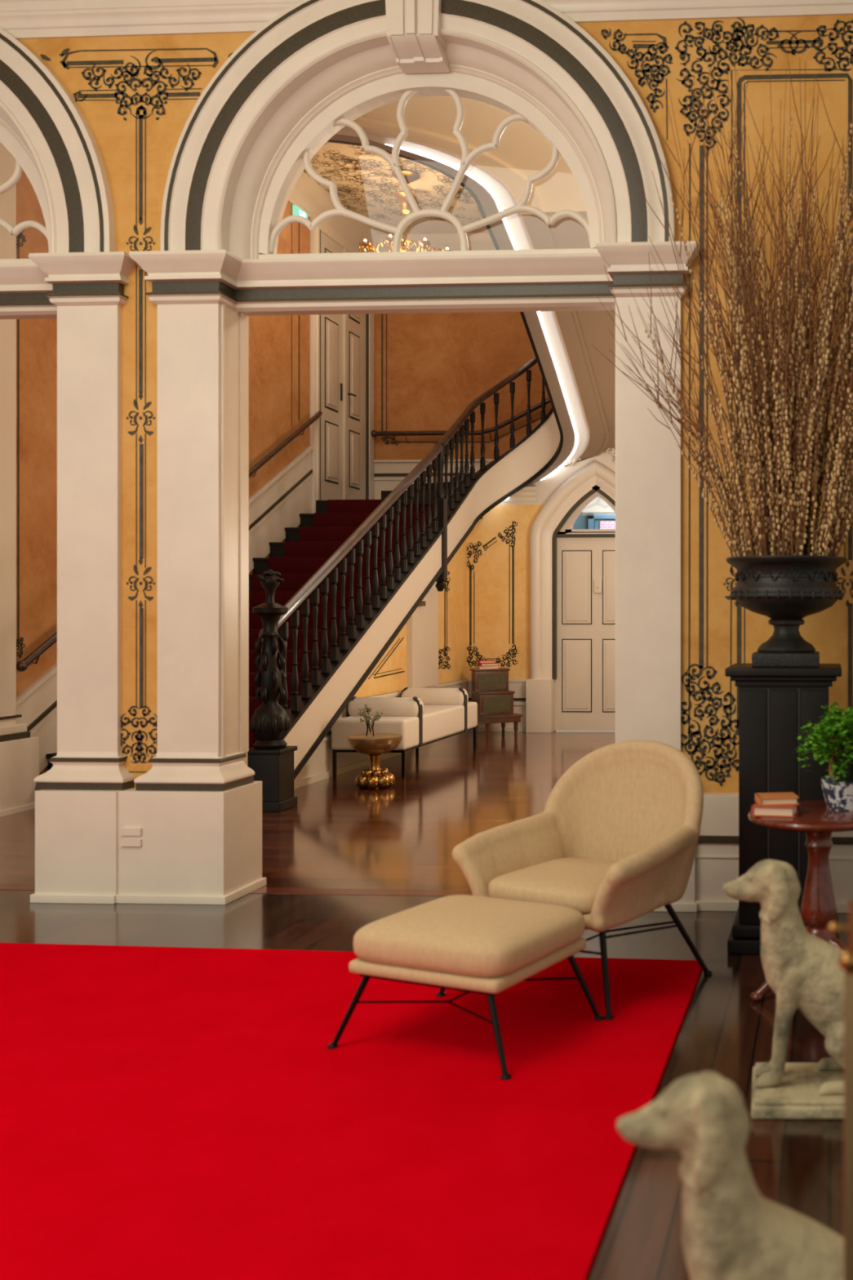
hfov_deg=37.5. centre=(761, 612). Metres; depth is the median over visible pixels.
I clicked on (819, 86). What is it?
branch
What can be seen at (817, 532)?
branch
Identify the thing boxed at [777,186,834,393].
branch
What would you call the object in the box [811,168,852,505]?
branch
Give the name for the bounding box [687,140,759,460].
branch
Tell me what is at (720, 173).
branch
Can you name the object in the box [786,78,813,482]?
branch
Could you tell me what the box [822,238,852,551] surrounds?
branch
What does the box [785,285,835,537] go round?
branch
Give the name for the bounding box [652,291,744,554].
branch
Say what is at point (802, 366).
branch
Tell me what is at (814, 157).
branch
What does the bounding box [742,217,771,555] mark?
branch
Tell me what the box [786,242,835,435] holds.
branch
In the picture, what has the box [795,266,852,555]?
branch
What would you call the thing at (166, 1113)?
rug
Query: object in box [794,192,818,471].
branch
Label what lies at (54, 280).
trim
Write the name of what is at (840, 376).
branch
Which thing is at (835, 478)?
branch
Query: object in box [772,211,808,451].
branch
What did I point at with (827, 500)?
branch
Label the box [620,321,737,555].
branch
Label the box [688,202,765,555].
branch
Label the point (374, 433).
wall handrail
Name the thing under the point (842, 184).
branch
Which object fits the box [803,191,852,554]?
branch
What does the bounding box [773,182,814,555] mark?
branch
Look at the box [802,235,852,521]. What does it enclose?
branch
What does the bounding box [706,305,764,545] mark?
branch
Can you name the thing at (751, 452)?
branch
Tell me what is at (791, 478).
branch
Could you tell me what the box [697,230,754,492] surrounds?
branch
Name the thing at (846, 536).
branch
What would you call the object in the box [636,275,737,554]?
branch
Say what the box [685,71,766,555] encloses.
branch
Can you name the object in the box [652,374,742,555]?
branch
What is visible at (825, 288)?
branch
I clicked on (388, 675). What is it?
wall
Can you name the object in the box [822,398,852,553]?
branch
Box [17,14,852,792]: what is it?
wall
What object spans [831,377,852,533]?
branch
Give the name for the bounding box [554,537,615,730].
door
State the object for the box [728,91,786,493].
branch
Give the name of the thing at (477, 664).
book
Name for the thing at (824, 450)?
branch
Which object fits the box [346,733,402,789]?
pedestal table
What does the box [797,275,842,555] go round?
branch
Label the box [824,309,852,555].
branch
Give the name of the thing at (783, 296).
branch
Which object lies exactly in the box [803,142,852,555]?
branch
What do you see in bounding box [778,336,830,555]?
branch
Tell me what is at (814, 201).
branch
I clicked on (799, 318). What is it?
branch
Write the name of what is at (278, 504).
stair skirting board
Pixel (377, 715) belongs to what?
glass vase
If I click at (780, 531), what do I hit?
branch
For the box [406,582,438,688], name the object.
trim
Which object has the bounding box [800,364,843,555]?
branch
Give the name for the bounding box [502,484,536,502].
trim
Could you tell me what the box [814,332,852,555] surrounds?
branch
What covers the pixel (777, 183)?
branch
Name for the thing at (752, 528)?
branch
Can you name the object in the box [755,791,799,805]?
book
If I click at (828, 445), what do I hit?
branch
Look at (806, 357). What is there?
branch
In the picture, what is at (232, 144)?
trim
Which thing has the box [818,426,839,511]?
branch
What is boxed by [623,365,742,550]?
branch
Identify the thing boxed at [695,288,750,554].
branch
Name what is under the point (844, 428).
branch
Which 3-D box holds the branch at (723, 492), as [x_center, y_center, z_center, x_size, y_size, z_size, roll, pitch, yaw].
[-0.267,-0.596,4.334,0.482,1.110,0.044,0,0,-2]
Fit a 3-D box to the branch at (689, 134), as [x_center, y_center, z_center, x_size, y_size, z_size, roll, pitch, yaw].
[-0.121,-0.911,4.357,0.317,1.738,0.044,0,0,-12]
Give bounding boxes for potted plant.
[791,701,852,810]
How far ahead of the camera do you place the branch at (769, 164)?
4.66 m
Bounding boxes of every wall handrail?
[16,410,322,671]
[371,398,550,443]
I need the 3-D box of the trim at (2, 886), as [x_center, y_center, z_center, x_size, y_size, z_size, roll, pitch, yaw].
[-2.505,1.219,5.161,4.800,0.002,0.105,0,0,3]
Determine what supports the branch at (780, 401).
in the urn
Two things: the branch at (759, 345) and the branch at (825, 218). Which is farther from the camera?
the branch at (825, 218)
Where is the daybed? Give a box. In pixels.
[331,687,477,777]
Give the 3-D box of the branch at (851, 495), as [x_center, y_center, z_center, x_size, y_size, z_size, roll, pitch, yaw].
[0.476,-0.684,4.295,0.542,1.285,0.041,0,0,7]
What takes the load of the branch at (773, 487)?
in the urn
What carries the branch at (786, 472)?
in the urn
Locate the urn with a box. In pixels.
[726,555,847,666]
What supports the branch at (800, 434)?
in the urn
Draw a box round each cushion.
[353,894,585,977]
[488,857,616,913]
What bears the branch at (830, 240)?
in the urn
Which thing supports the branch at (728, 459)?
in the urn
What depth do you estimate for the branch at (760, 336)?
4.18 m
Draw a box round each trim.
[0,0,852,39]
[0,27,115,253]
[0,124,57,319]
[0,142,39,817]
[0,251,137,315]
[0,884,472,896]
[30,781,266,905]
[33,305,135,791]
[128,240,699,311]
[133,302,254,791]
[160,0,675,259]
[240,71,615,315]
[288,171,496,252]
[310,213,373,513]
[385,0,449,73]
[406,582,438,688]
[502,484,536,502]
[525,460,615,733]
[562,448,615,466]
[615,296,681,751]
[651,792,852,911]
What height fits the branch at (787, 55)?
1.989 m
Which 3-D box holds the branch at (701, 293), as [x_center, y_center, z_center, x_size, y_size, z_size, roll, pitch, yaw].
[-0.148,-0.664,4.363,0.370,1.244,0.058,0,0,-11]
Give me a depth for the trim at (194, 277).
5.02 m
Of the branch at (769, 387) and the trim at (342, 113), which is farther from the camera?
the trim at (342, 113)
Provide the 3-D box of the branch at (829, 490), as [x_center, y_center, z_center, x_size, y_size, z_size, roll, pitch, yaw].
[0.280,-0.631,4.228,0.245,1.179,0.080,0,0,18]
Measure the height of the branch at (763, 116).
1.963 m
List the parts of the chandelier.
arm, arm, stem, arm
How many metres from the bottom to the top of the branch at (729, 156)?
1.637 m
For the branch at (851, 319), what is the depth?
4.33 m
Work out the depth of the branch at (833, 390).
4.30 m
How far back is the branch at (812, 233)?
4.43 m
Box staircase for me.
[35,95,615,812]
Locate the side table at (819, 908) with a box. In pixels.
[747,800,852,1000]
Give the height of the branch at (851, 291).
1.196 m
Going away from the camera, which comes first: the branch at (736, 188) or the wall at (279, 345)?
the branch at (736, 188)
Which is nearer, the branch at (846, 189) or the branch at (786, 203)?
the branch at (846, 189)
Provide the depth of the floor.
4.66 m
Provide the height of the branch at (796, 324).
1.257 m
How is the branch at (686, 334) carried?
in the urn
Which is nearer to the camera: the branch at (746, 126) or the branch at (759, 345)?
the branch at (759, 345)
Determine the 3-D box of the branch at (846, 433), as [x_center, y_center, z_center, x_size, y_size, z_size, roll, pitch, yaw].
[0.317,-0.592,4.211,0.342,1.101,0.041,0,0,27]
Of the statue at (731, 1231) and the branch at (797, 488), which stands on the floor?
the statue at (731, 1231)
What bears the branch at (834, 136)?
in the urn
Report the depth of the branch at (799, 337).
4.23 m
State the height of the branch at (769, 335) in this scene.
1.400 m
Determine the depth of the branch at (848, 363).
4.36 m
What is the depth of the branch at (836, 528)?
4.28 m
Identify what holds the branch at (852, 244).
in the urn
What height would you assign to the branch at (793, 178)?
1.721 m
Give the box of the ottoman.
[327,894,604,1079]
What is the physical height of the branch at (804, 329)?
1.949 m
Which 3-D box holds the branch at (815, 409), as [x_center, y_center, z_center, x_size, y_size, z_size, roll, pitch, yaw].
[0.186,-0.435,4.262,0.129,0.787,0.028,0,0,29]
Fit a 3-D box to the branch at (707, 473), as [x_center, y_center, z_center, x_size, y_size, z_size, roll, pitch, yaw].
[-0.312,-0.648,4.289,0.583,1.214,0.072,0,0,-9]
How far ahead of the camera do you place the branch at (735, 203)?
4.57 m
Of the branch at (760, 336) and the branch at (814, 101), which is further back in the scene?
the branch at (814, 101)
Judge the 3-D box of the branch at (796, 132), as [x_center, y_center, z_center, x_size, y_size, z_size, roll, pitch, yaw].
[0.172,-0.980,4.480,0.230,1.877,0.216,0,0,3]
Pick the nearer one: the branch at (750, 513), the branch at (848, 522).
the branch at (848, 522)
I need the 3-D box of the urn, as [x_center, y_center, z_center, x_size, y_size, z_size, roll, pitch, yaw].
[0.092,-0.003,4.372,0.451,0.402,0.451,0,0,44]
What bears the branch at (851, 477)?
in the urn
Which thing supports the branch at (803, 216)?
in the urn
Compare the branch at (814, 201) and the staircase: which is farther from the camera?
the staircase
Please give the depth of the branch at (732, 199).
4.66 m
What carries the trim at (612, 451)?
attached to the wall at (498, 545)
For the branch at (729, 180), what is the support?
in the urn
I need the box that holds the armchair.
[452,740,711,1020]
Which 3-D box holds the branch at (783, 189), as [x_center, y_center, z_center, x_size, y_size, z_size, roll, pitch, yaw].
[-0.015,-0.856,4.542,0.190,1.628,0.171,0,0,3]
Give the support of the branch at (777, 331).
in the urn
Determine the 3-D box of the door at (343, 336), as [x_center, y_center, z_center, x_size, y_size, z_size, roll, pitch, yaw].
[-4.376,-2.473,12.334,0.095,2.715,1.200,0,0,3]
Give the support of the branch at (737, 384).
in the urn
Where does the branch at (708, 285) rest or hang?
in the urn
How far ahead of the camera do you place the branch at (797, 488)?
4.27 m
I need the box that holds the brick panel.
[600,520,615,528]
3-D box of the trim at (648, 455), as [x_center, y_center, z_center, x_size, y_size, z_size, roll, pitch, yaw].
[-0.465,-0.280,4.979,0.393,2.100,0.316,0,0,3]
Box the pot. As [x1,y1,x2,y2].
[820,775,852,810]
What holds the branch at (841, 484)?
in the urn
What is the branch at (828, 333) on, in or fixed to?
in the urn
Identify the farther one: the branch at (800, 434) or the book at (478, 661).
the book at (478, 661)
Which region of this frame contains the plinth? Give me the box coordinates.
[724,663,841,954]
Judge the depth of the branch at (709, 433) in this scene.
4.48 m
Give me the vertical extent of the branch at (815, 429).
1.371 m
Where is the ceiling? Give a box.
[302,142,488,235]
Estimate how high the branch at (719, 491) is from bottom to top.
1.304 m
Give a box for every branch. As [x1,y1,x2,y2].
[591,328,737,556]
[595,266,737,556]
[608,320,733,537]
[609,255,742,555]
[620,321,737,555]
[623,312,741,555]
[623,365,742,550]
[627,351,733,556]
[632,171,742,549]
[636,85,755,555]
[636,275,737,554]
[640,268,747,555]
[648,214,751,555]
[648,290,742,555]
[650,242,746,555]
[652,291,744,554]
[652,347,741,555]
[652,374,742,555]
[658,147,750,555]
[664,162,754,555]
[669,57,754,554]
[671,267,763,551]
[680,73,768,555]
[680,125,783,555]
[680,247,763,554]
[684,300,756,551]
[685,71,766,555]
[686,249,753,419]
[687,133,753,452]
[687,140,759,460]
[687,208,756,555]
[688,175,754,516]
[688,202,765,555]
[690,92,757,410]
[691,194,763,555]
[693,163,772,555]
[695,196,770,531]
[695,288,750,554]
[697,71,778,540]
[697,133,759,466]
[697,169,767,457]
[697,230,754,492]
[700,145,751,446]
[702,263,761,555]
[703,246,772,489]
[706,292,777,542]
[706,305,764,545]
[707,76,815,555]
[708,217,776,550]
[709,256,770,555]
[710,27,776,555]
[711,137,752,345]
[711,148,773,474]
[711,295,777,555]
[713,146,782,528]
[714,127,775,534]
[714,260,768,555]
[715,104,786,350]
[716,144,761,555]
[717,76,766,502]
[719,188,757,428]
[720,173,764,426]
[721,128,773,370]
[725,115,768,348]
[725,130,761,392]
[727,89,764,434]
[727,220,773,554]
[727,276,797,534]
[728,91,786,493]
[728,126,765,441]
[728,155,770,514]
[728,199,762,386]
[728,224,775,522]
[729,66,764,464]
[731,269,781,515]
[733,148,806,506]
[733,207,783,478]
[735,203,793,422]
[735,227,825,555]
[735,287,797,542]
[736,69,786,555]
[736,227,782,513]
[737,189,783,404]
[740,260,796,547]
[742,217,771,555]
[746,302,818,555]
[746,312,780,433]
[747,31,795,555]
[751,199,797,555]
[755,85,819,447]
[756,145,807,555]
[757,140,813,546]
[759,157,803,385]
[762,142,815,404]
[762,266,799,555]
[763,311,802,553]
[764,73,798,506]
[764,164,801,385]
[764,388,830,544]
[765,243,797,444]
[767,290,816,475]
[767,296,786,517]
[768,101,820,425]
[769,135,803,391]
[769,380,799,555]
[771,228,826,555]
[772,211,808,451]
[773,181,839,549]
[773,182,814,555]
[773,198,816,555]
[773,205,840,486]
[773,206,791,536]
[774,156,825,488]
[776,137,799,435]
[776,195,809,499]
[777,182,815,381]
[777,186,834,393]
[777,256,816,555]
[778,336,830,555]
[779,132,835,518]
[779,345,819,551]
[782,97,835,345]
[782,240,842,555]
[783,182,852,555]
[784,119,851,551]
[785,236,813,531]
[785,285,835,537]
[786,54,835,524]
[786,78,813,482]
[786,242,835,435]
[787,171,839,531]
[787,344,828,554]
[792,253,826,539]
[793,331,851,555]
[794,72,826,555]
[794,132,843,552]
[794,157,835,524]
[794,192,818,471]
[794,216,818,455]
[794,390,833,536]
[795,151,852,554]
[795,204,852,457]
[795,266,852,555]
[795,275,844,546]
[796,274,827,552]
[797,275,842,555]
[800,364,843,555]
[800,408,828,551]
[801,81,837,368]
[801,136,851,349]
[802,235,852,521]
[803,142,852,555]
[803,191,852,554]
[804,232,847,538]
[804,257,852,555]
[805,140,849,501]
[805,275,831,552]
[806,156,852,555]
[808,131,852,555]
[808,166,850,526]
[808,176,838,533]
[808,226,851,475]
[810,75,852,383]
[810,189,852,514]
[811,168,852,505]
[814,217,852,542]
[814,304,852,549]
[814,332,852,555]
[814,394,849,555]
[815,179,852,509]
[815,271,852,555]
[815,290,852,508]
[816,324,852,542]
[816,333,852,554]
[817,184,852,455]
[817,407,852,555]
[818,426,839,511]
[819,269,852,555]
[819,275,852,542]
[820,366,852,554]
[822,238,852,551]
[822,339,852,547]
[822,371,852,555]
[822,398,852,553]
[823,215,852,539]
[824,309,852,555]
[824,363,851,484]
[825,244,852,380]
[826,302,852,555]
[826,374,852,555]
[828,333,852,475]
[828,360,852,547]
[829,433,852,548]
[829,447,852,542]
[830,394,852,555]
[830,437,852,531]
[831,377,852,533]
[831,475,852,555]
[832,483,852,555]
[833,493,852,555]
[834,504,852,555]
[835,332,852,498]
[835,392,852,497]
[835,511,852,555]
[837,517,852,556]
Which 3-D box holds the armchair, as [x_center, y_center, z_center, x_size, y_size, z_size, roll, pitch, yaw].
[-0.555,0.838,3.892,0.696,0.770,0.665,0,0,28]
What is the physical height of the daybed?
0.578 m
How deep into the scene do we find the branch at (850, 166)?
4.43 m
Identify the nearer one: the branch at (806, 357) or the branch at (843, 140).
the branch at (806, 357)
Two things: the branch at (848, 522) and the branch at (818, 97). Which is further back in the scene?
the branch at (818, 97)
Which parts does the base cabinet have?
leg, leather panel, leather panel, leg, leg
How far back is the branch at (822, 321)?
4.28 m
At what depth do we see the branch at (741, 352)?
4.15 m
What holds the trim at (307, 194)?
attached to the wall at (428, 367)
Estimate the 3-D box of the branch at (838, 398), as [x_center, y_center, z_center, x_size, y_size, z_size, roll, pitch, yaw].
[0.367,-0.929,4.346,0.384,1.776,0.062,0,0,-15]
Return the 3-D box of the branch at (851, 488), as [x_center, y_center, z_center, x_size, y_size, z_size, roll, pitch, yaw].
[0.495,-0.814,4.277,0.591,1.547,0.054,0,0,10]
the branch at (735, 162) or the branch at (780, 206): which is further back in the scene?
the branch at (735, 162)
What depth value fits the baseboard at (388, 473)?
13.08 m
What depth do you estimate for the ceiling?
11.58 m
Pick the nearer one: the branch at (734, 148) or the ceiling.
the branch at (734, 148)
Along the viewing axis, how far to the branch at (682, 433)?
4.44 m
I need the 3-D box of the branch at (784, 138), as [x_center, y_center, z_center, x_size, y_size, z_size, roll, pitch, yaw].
[0.092,-1.002,4.583,0.089,1.921,0.261,0,0,18]
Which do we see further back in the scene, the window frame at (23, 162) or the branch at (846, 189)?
the window frame at (23, 162)
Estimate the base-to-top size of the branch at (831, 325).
1.368 m
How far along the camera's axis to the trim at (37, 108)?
5.02 m
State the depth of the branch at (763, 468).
4.29 m
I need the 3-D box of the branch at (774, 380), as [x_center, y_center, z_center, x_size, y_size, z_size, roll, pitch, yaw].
[0.007,-0.935,4.117,0.167,1.788,0.357,0,0,3]
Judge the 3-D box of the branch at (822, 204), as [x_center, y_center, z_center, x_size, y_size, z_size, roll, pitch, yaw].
[0.208,-0.825,4.531,0.280,1.567,0.143,0,0,-27]
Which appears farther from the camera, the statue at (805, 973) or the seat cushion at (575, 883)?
the seat cushion at (575, 883)
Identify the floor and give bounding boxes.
[0,730,848,1279]
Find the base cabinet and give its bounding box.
[469,667,522,738]
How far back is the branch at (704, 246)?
4.43 m
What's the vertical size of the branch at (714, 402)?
1.664 m
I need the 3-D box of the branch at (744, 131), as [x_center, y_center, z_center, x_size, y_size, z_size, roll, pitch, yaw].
[-0.044,-0.945,4.464,0.208,1.806,0.028,0,0,32]
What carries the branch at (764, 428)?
in the urn
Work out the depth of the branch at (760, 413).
4.26 m
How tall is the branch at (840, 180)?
1.949 m
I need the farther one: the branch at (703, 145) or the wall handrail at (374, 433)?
the wall handrail at (374, 433)
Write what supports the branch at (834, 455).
in the urn
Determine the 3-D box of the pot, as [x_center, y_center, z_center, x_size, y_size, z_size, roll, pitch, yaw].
[0.274,0.590,3.830,0.168,0.096,0.168,0,0,3]
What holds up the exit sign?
attached to the wall at (279, 345)
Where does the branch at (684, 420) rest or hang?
in the urn
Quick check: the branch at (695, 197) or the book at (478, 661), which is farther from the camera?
the book at (478, 661)
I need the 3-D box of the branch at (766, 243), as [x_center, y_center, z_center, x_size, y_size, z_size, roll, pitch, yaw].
[0.090,-0.750,4.429,0.121,1.417,0.101,0,0,31]
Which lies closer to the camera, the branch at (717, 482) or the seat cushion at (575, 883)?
the seat cushion at (575, 883)
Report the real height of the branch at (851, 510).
1.388 m
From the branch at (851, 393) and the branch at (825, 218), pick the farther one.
the branch at (825, 218)
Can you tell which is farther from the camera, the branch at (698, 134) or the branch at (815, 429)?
the branch at (698, 134)
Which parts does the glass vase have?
stem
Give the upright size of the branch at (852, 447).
1.605 m
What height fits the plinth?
1.022 m
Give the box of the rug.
[0,942,703,1279]
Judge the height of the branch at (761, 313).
1.154 m
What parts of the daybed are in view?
leg, leg, seat, frame, leg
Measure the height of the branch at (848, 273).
1.536 m
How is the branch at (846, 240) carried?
in the urn
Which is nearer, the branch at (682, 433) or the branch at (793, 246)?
the branch at (793, 246)
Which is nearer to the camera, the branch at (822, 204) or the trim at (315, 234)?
the branch at (822, 204)
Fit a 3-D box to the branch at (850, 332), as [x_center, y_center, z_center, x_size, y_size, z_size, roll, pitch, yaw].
[0.330,-0.578,4.487,0.275,1.073,0.120,0,0,3]
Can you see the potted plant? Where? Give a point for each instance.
(837, 788)
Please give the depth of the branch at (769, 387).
4.36 m
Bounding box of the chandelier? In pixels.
[359,168,451,252]
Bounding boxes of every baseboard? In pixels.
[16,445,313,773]
[293,679,468,789]
[373,458,614,512]
[468,678,526,732]
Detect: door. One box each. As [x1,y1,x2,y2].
[320,231,365,500]
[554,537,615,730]
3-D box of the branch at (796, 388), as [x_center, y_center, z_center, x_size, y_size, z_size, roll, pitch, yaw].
[0.129,-0.446,4.399,0.258,0.808,0.072,0,0,10]
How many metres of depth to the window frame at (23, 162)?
5.20 m
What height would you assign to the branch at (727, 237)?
1.588 m
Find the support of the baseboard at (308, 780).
attached to the wall at (388, 675)
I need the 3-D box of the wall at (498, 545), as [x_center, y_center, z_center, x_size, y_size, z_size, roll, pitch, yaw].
[-1.341,-0.455,12.026,3.550,3.350,0.123,0,0,3]
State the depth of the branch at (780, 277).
4.20 m
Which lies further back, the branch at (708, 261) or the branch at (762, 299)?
the branch at (762, 299)
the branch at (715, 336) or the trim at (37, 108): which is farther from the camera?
the trim at (37, 108)
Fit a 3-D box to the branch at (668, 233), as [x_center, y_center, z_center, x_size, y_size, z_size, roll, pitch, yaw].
[-0.255,-0.861,4.425,0.471,1.639,0.033,0,0,6]
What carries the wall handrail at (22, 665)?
attached to the wall at (279, 345)
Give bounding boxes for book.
[476,662,498,666]
[476,666,497,669]
[477,659,496,663]
[751,801,798,817]
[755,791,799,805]
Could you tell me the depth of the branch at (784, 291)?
4.43 m
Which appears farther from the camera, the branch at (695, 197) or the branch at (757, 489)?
the branch at (695, 197)
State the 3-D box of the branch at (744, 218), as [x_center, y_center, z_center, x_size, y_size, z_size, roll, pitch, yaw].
[-0.038,-1.039,4.368,0.165,1.995,0.023,0,0,8]
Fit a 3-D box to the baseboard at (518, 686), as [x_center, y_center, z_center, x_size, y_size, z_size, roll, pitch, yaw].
[-1.345,0.950,11.945,3.350,0.540,0.045,0,0,3]
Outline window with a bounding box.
[556,491,615,537]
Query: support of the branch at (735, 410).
in the urn
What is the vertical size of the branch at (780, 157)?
1.704 m
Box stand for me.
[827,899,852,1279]
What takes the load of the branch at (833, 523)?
in the urn
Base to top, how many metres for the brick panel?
0.370 m
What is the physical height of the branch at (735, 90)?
1.944 m
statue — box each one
[616,1071,844,1279]
[723,858,844,1119]
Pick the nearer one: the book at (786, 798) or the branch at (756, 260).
the book at (786, 798)
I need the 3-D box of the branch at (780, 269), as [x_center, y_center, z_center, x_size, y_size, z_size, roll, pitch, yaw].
[-0.006,-0.666,4.396,0.218,1.248,0.041,0,0,-2]
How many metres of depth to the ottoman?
3.21 m
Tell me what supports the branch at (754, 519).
in the urn
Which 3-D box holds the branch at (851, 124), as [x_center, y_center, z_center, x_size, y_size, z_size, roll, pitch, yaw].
[0.214,-0.998,4.296,0.241,1.914,0.086,0,0,22]
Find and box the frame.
[588,512,615,528]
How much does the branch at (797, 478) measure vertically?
0.928 m
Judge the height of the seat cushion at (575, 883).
0.090 m
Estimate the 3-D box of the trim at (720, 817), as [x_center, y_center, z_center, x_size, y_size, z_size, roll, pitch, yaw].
[-1.512,0.986,5.020,9.600,0.468,0.352,0,0,3]
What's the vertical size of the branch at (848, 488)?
1.205 m
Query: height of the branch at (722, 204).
1.577 m
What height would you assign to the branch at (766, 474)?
1.152 m
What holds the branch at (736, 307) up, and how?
in the urn
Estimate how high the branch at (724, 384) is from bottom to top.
1.533 m
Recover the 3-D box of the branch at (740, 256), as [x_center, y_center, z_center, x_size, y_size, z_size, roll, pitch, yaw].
[-0.053,-1.028,4.361,0.222,1.973,0.093,0,0,3]
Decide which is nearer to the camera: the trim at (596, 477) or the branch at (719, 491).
the branch at (719, 491)
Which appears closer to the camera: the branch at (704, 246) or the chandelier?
the branch at (704, 246)
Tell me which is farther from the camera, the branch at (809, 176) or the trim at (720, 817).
the trim at (720, 817)
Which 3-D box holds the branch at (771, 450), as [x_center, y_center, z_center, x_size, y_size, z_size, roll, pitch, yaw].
[0.078,-0.572,4.255,0.142,1.061,0.106,0,0,3]
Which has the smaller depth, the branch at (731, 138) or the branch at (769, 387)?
the branch at (769, 387)
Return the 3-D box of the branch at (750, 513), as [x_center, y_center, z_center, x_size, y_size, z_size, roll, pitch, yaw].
[-0.136,-0.630,4.510,0.342,1.178,0.040,0,0,19]
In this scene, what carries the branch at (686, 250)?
in the urn
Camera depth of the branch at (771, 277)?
4.36 m
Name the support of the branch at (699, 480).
in the urn
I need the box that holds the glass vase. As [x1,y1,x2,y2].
[357,704,383,736]
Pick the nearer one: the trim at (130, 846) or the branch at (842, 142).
the branch at (842, 142)
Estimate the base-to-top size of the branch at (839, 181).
1.544 m
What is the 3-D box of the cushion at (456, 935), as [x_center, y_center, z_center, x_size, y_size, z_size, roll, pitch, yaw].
[-0.833,0.923,3.373,0.524,0.132,0.480,0,0,22]
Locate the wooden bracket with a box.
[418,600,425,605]
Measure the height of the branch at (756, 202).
1.800 m
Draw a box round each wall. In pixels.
[16,170,310,775]
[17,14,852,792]
[293,537,467,782]
[373,311,615,513]
[466,452,615,731]
[573,513,615,528]
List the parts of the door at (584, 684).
lock plate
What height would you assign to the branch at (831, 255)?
1.691 m
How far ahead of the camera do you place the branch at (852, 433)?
4.29 m
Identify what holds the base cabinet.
on the floor
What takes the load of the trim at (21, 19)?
attached to the wall at (136, 95)
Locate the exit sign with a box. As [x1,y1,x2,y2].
[292,204,307,218]
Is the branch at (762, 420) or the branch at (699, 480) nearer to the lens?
the branch at (762, 420)
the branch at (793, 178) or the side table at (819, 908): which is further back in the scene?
the branch at (793, 178)
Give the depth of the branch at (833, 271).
4.27 m
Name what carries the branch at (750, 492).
in the urn
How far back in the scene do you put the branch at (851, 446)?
4.27 m
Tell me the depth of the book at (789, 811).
3.66 m
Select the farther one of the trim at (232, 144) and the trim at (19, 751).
the trim at (19, 751)
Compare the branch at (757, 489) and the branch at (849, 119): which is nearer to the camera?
the branch at (757, 489)
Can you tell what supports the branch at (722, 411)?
in the urn
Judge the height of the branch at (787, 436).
1.371 m
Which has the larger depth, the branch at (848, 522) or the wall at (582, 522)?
the wall at (582, 522)
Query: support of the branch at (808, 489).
in the urn
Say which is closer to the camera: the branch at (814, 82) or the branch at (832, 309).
the branch at (832, 309)
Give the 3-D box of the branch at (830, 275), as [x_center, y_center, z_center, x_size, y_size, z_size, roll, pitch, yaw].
[0.207,-0.662,4.308,0.097,1.241,0.055,0,0,3]
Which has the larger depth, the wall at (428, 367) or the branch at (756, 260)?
the wall at (428, 367)
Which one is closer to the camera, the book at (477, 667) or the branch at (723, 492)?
the branch at (723, 492)
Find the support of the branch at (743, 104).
in the urn
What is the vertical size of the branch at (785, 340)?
1.539 m
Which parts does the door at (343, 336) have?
handle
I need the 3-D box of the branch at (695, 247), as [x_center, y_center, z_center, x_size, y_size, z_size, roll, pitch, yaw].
[-0.140,-0.707,4.392,0.336,1.330,0.052,0,0,3]
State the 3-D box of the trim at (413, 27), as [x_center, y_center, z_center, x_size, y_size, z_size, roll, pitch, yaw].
[-1.455,-2.580,4.979,0.248,0.480,0.208,0,0,3]
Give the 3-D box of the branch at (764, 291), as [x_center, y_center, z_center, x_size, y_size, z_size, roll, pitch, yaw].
[-0.008,-0.974,4.229,0.384,1.865,0.131,0,0,-10]
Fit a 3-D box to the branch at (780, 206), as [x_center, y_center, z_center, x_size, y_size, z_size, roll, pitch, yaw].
[0.160,-0.759,4.303,0.241,1.435,0.127,0,0,-7]
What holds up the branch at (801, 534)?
in the urn
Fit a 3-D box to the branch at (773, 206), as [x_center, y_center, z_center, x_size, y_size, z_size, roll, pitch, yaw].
[0.078,-0.850,4.388,0.065,1.616,0.050,0,0,-32]
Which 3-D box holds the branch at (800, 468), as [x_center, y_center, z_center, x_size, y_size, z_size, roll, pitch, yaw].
[0.196,-0.809,4.233,0.191,1.534,0.113,0,0,11]
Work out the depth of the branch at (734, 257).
4.51 m
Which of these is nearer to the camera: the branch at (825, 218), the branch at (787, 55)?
the branch at (787, 55)
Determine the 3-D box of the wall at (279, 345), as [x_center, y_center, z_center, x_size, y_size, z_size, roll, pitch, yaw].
[-4.657,-1.712,9.310,0.123,5.864,7.850,0,0,3]

